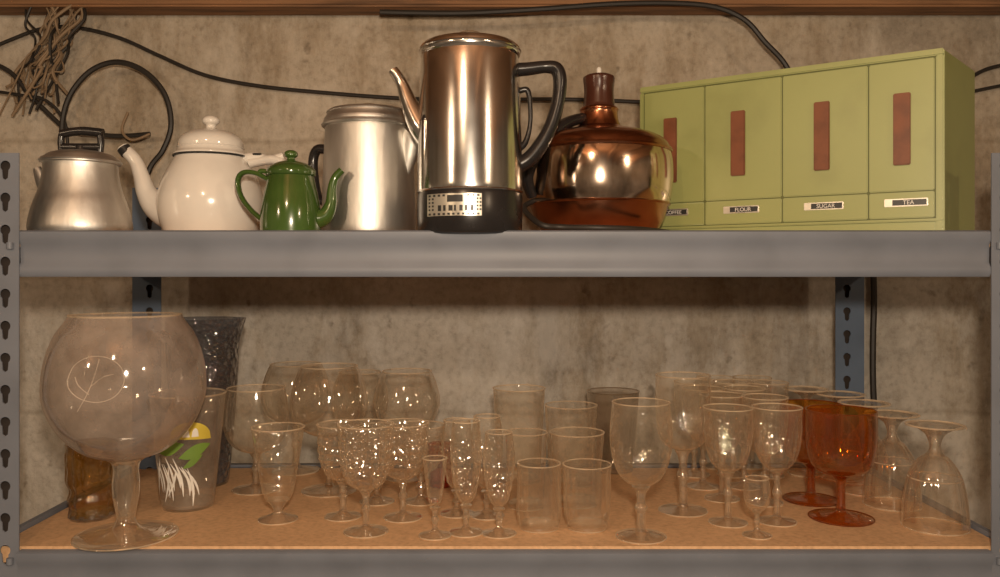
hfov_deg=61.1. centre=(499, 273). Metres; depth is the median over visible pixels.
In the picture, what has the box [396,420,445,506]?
goblet
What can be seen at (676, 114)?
canister
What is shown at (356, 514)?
goblet
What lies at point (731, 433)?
goblet
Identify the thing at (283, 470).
wine glass
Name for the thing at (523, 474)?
drinking glass
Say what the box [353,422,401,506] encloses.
goblet
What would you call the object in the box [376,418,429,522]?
goblet
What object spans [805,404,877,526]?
goblet
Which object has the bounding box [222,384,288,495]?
wine glass
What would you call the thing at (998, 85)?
electrical cable
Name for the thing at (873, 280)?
electrical cable
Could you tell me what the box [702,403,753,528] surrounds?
goblet
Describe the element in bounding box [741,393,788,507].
goblet
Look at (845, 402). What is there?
glass
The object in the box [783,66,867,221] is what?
canister
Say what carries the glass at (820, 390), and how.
on the metal shelving unit
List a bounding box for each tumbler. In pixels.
[64,437,118,522]
[148,387,226,512]
[516,458,561,533]
[562,458,611,533]
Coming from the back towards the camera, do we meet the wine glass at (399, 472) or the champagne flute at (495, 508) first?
the wine glass at (399, 472)
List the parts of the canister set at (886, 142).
handle, handle, handle, handle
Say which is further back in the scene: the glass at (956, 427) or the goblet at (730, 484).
the goblet at (730, 484)
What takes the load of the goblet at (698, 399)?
on the metal shelving unit
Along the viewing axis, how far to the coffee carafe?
1.16 m
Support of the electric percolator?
on the metal shelving unit
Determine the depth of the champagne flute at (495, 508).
1.11 m
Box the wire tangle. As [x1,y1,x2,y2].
[0,4,150,140]
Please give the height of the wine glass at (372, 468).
0.171 m
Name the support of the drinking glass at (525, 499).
on the metal shelving unit
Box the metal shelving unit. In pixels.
[0,153,999,576]
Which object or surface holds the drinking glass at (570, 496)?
on the metal shelving unit
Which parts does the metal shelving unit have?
post, post, post, post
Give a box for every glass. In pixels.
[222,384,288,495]
[250,422,304,525]
[260,361,330,475]
[290,362,367,497]
[331,369,387,474]
[373,368,439,482]
[418,455,451,540]
[428,441,454,487]
[493,384,545,485]
[505,428,547,511]
[544,400,597,488]
[549,427,604,508]
[586,387,639,473]
[742,475,771,539]
[783,385,828,477]
[816,390,865,481]
[837,399,891,497]
[862,409,922,512]
[900,419,970,536]
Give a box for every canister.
[645,87,703,225]
[705,77,781,224]
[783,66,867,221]
[869,58,934,218]
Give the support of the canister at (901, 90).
on the canister set at (886, 142)
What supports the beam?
attached to the wall
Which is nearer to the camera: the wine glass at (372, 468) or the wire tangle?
the wine glass at (372, 468)
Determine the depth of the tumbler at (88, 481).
1.16 m
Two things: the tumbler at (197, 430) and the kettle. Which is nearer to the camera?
the kettle
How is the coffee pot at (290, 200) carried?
on the metal shelving unit
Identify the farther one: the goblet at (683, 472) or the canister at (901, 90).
the goblet at (683, 472)
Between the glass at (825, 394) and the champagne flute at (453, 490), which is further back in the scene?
the glass at (825, 394)
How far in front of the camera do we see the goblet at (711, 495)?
1.28 m
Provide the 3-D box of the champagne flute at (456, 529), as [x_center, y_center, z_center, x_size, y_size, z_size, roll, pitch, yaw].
[-0.045,0.266,1.112,0.046,0.148,0.046,0,0,0]
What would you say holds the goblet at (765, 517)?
on the metal shelving unit
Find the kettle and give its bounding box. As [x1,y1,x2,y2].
[26,127,132,229]
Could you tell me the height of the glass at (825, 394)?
0.140 m
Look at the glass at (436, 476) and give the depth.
1.34 m
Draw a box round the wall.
[0,15,999,529]
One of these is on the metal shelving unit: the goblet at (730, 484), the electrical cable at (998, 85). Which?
the goblet at (730, 484)
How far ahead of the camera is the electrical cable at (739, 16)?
1.54 m
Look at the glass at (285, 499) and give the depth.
1.17 m
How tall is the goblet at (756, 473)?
0.158 m
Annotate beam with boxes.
[0,0,999,14]
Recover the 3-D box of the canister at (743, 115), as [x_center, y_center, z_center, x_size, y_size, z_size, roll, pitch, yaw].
[0.357,-0.178,1.245,0.113,0.208,0.003,0,0,34]
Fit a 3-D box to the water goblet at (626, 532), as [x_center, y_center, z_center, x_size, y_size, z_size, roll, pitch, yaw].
[0.182,0.252,1.095,0.080,0.175,0.080,0,0,0]
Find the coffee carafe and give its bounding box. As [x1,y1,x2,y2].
[522,67,672,229]
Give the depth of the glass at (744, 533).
1.10 m
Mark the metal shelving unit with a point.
(226, 538)
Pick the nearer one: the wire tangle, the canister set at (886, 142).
the canister set at (886, 142)
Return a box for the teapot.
[117,115,286,229]
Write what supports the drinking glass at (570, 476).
on the metal shelving unit
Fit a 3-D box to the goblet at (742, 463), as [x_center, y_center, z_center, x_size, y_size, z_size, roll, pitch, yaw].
[0.444,0.261,1.492,0.069,0.158,0.069,0,0,0]
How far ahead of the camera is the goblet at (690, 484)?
1.35 m
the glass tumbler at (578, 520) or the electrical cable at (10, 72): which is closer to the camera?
the glass tumbler at (578, 520)
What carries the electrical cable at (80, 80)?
attached to the wall
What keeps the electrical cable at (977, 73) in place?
attached to the wall
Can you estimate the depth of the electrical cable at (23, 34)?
1.60 m
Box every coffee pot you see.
[235,150,344,229]
[308,103,417,229]
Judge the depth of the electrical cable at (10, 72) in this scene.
1.59 m
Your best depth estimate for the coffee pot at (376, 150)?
1.12 m
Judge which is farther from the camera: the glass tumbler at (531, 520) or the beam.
the beam
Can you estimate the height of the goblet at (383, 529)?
0.143 m
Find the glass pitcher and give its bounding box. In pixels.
[145,316,245,488]
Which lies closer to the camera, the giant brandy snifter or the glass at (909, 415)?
the giant brandy snifter
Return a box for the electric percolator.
[389,30,566,233]
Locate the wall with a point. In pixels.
(567, 336)
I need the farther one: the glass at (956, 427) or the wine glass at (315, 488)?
the wine glass at (315, 488)
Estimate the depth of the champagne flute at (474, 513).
1.19 m
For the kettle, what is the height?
0.145 m
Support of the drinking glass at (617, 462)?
on the metal shelving unit
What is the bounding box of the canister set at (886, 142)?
[640,48,974,229]
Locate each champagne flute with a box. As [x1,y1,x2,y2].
[439,417,473,518]
[449,418,482,537]
[470,413,504,520]
[482,429,516,538]
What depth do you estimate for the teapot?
1.15 m
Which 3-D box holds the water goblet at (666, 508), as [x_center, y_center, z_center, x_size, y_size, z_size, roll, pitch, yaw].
[0.263,0.242,1.215,0.079,0.196,0.079,0,0,0]
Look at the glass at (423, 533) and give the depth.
1.10 m
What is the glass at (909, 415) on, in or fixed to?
on the metal shelving unit
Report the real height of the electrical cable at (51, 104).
0.111 m
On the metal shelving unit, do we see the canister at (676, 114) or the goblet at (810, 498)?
the goblet at (810, 498)
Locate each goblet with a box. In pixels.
[316,419,369,521]
[337,419,394,538]
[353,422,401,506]
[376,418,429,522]
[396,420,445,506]
[610,397,672,544]
[655,371,710,517]
[673,379,714,478]
[681,385,724,490]
[696,375,735,469]
[699,391,745,503]
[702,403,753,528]
[712,379,753,478]
[722,385,765,490]
[732,376,771,469]
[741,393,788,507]
[747,379,788,479]
[751,403,802,527]
[779,399,842,506]
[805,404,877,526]
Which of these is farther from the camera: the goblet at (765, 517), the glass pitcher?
the glass pitcher
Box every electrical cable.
[0,25,639,103]
[0,64,150,137]
[0,90,68,142]
[59,59,173,174]
[380,0,789,68]
[870,277,877,469]
[975,64,999,76]
[975,84,999,91]
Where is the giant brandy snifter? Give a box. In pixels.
[39,312,205,551]

